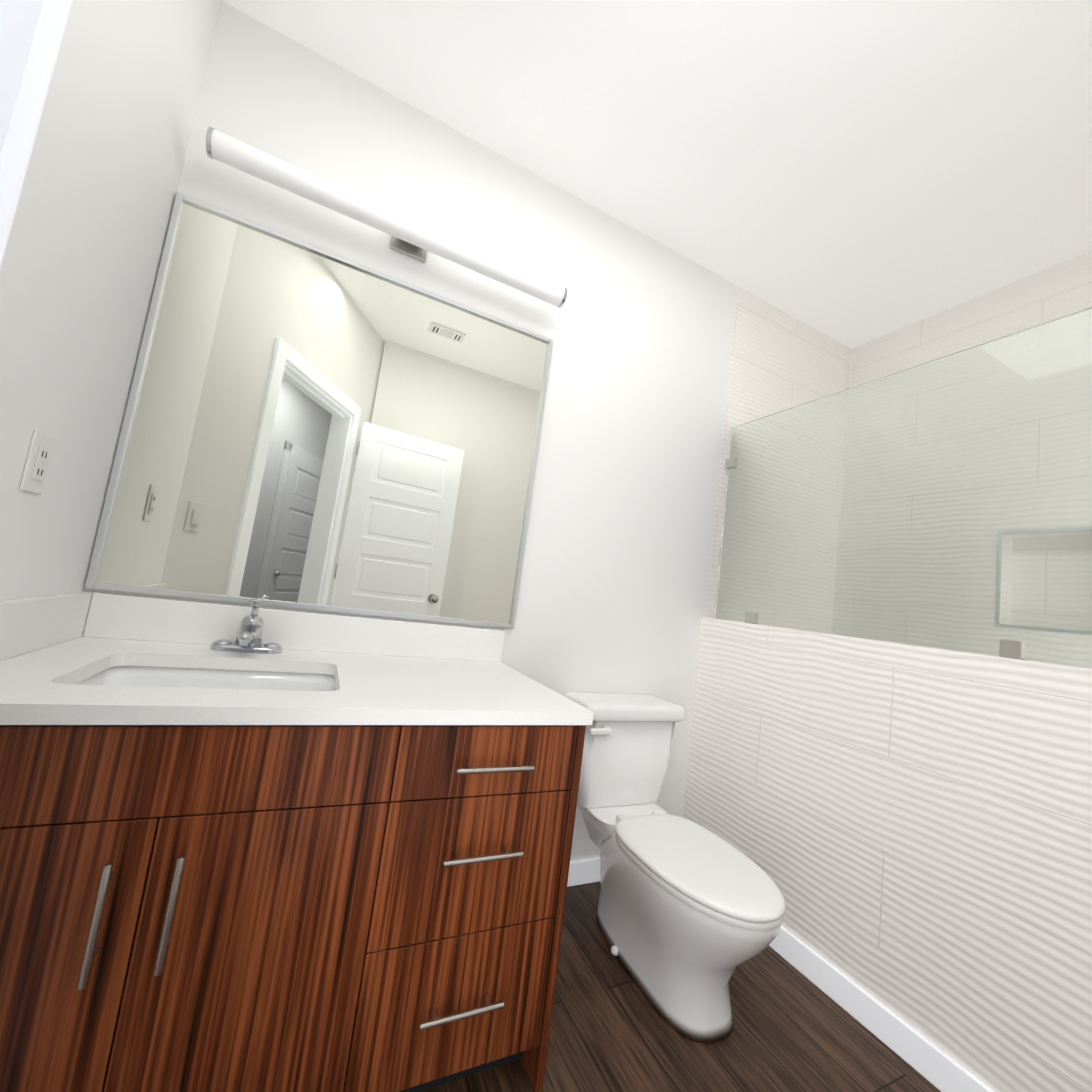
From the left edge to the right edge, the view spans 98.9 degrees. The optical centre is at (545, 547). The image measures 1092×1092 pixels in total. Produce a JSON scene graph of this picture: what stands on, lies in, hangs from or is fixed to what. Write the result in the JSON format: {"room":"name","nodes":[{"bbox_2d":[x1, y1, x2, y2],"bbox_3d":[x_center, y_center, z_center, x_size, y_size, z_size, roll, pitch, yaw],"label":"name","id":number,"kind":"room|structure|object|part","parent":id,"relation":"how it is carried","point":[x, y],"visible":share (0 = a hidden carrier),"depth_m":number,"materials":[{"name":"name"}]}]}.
{"room":"bathroom","nodes":[
{"label":"bathroom","id":0,"kind":"room"},
{"bbox_2d":[0,0,221,600],"bbox_3d":[-1.043,-0.320,0.917,0.120,2.690,0.685,10,-6,-25],"label":"wall","id":1,"kind":"structure","parent":0,"point":[80,265],"depth_m":0.98,"materials":[{"name":"white paint"}]},
{"bbox_2d":[19,429,54,494],"bbox_3d":[-1.000,-0.166,0.923,0.009,0.120,0.072,10,-6,-25],"label":"outlet plate","id":2,"kind":"object","parent":1,"relation":"attached to","point":[35,471],"visible":1,"depth_m":0.91,"materials":[{"name":"white plastic"}]},
{"bbox_2d":[85,1,850,861],"bbox_3d":[0.195,-0.050,1.937,3.277,2.690,0.142,10,-6,-25],"label":"wall","id":3,"kind":"structure","parent":0,"point":[669,369],"depth_m":1.61,"materials":[{"name":"white paint"}]},
{"bbox_3d":[-0.578,-0.349,1.509,1.190,1.114,0.020,10,-6,-25],"label":"mirror","id":4,"kind":"part","parent":3,"relation":"part of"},
{"bbox_2d":[206,126,566,307],"bbox_3d":[-0.442,-1.036,1.548,1.114,0.091,0.119,10,-6,-25],"label":"sconce","id":5,"kind":"object","parent":3,"relation":"attached to","point":[413,238],"visible":1,"depth_m":1.46,"materials":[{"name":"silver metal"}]},
{"bbox_2d":[567,858,600,886],"bbox_3d":[0.141,1.248,1.793,0.924,0.085,0.018,10,-6,-25],"label":"baseboard","id":6,"kind":"structure","parent":3,"relation":"attached to","point":[586,871],"depth_m":1.79,"materials":[{"name":"white paint"}]},
{"bbox_2d":[222,0,1091,348],"bbox_3d":[0.780,-1.633,-0.676,4.955,0.050,5.470,10,-6,-25],"label":"ceiling","id":7,"kind":"structure","parent":0,"point":[850,174],"depth_m":1.53,"materials":[{"name":"white paint"}]},
{"bbox_2d":[422,881,940,1091],"bbox_3d":[0.424,1.069,-0.957,4.955,0.050,5.470,10,-6,-25],"label":"floor","id":8,"kind":"structure","parent":0,"point":[794,1029],"depth_m":1.20,"materials":[{"name":"brown wood"}]},
{"bbox_2d":[0,591,593,1091],"bbox_3d":[-0.584,0.638,1.104,1.162,0.960,0.674,10,-6,-25],"label":"bathroom vanity","id":9,"kind":"object","parent":8,"relation":"on","point":[250,849],"visible":1,"depth_m":0.86,"materials":[{"name":"brown wood"}]},
{"bbox_2d":[563,691,784,1043],"bbox_3d":[0.378,0.923,1.483,0.442,0.727,0.797,10,-6,-25],"label":"toilet","id":10,"kind":"object","parent":8,"relation":"on","point":[690,916],"visible":0.94,"depth_m":1.34,"materials":[{"name":"white ceramic"}]},
{"bbox_2d":[683,617,1091,1091],"bbox_3d":[0.960,0.831,1.532,0.130,1.068,1.229,10,-6,-25],"label":"wall","id":11,"kind":"structure","parent":0,"point":[906,829],"depth_m":1.26,"materials":[{"name":"tile"}]},
{"bbox_2d":[769,926,993,1091],"bbox_3d":[0.831,1.304,1.452,0.013,0.085,1.229,10,-6,-25],"label":"baseboard","id":12,"kind":"structure","parent":11,"relation":"attached to","point":[935,1066],"depth_m":1.27,"materials":[{"name":"white paint"}]},
{"bbox_2d":[714,307,1091,667],"bbox_3d":[1.089,-0.142,1.644,0.032,0.906,1.208,10,-6,-25],"label":"glass panel","id":13,"kind":"object","parent":11,"relation":"on","point":[944,502],"visible":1,"depth_m":1.42,"materials":[{"name":"clear glass"}]},
{"bbox_2d":[832,251,1091,668],"bbox_3d":[2.010,0.171,1.754,0.123,2.690,1.790,10,-6,-25],"label":"wall","id":14,"kind":"structure","parent":0,"point":[1055,292],"depth_m":2.12,"materials":[{"name":"tile"}]},
{"bbox_3d":[-0.312,-0.296,0.214,0.804,2.690,1.272,10,-6,-25],"label":"wall","id":15,"kind":"structure","parent":0,"visible":0},
{"bbox_2d":[0,0,72,267],"bbox_3d":[-0.298,-0.014,0.150,0.858,2.125,0.156,3,-7,35],"label":"door frame","id":16,"kind":"structure","parent":15,"relation":"attached to","point":[31,34],"depth_m":0.44,"materials":[{"name":"white paint"}]}
]}

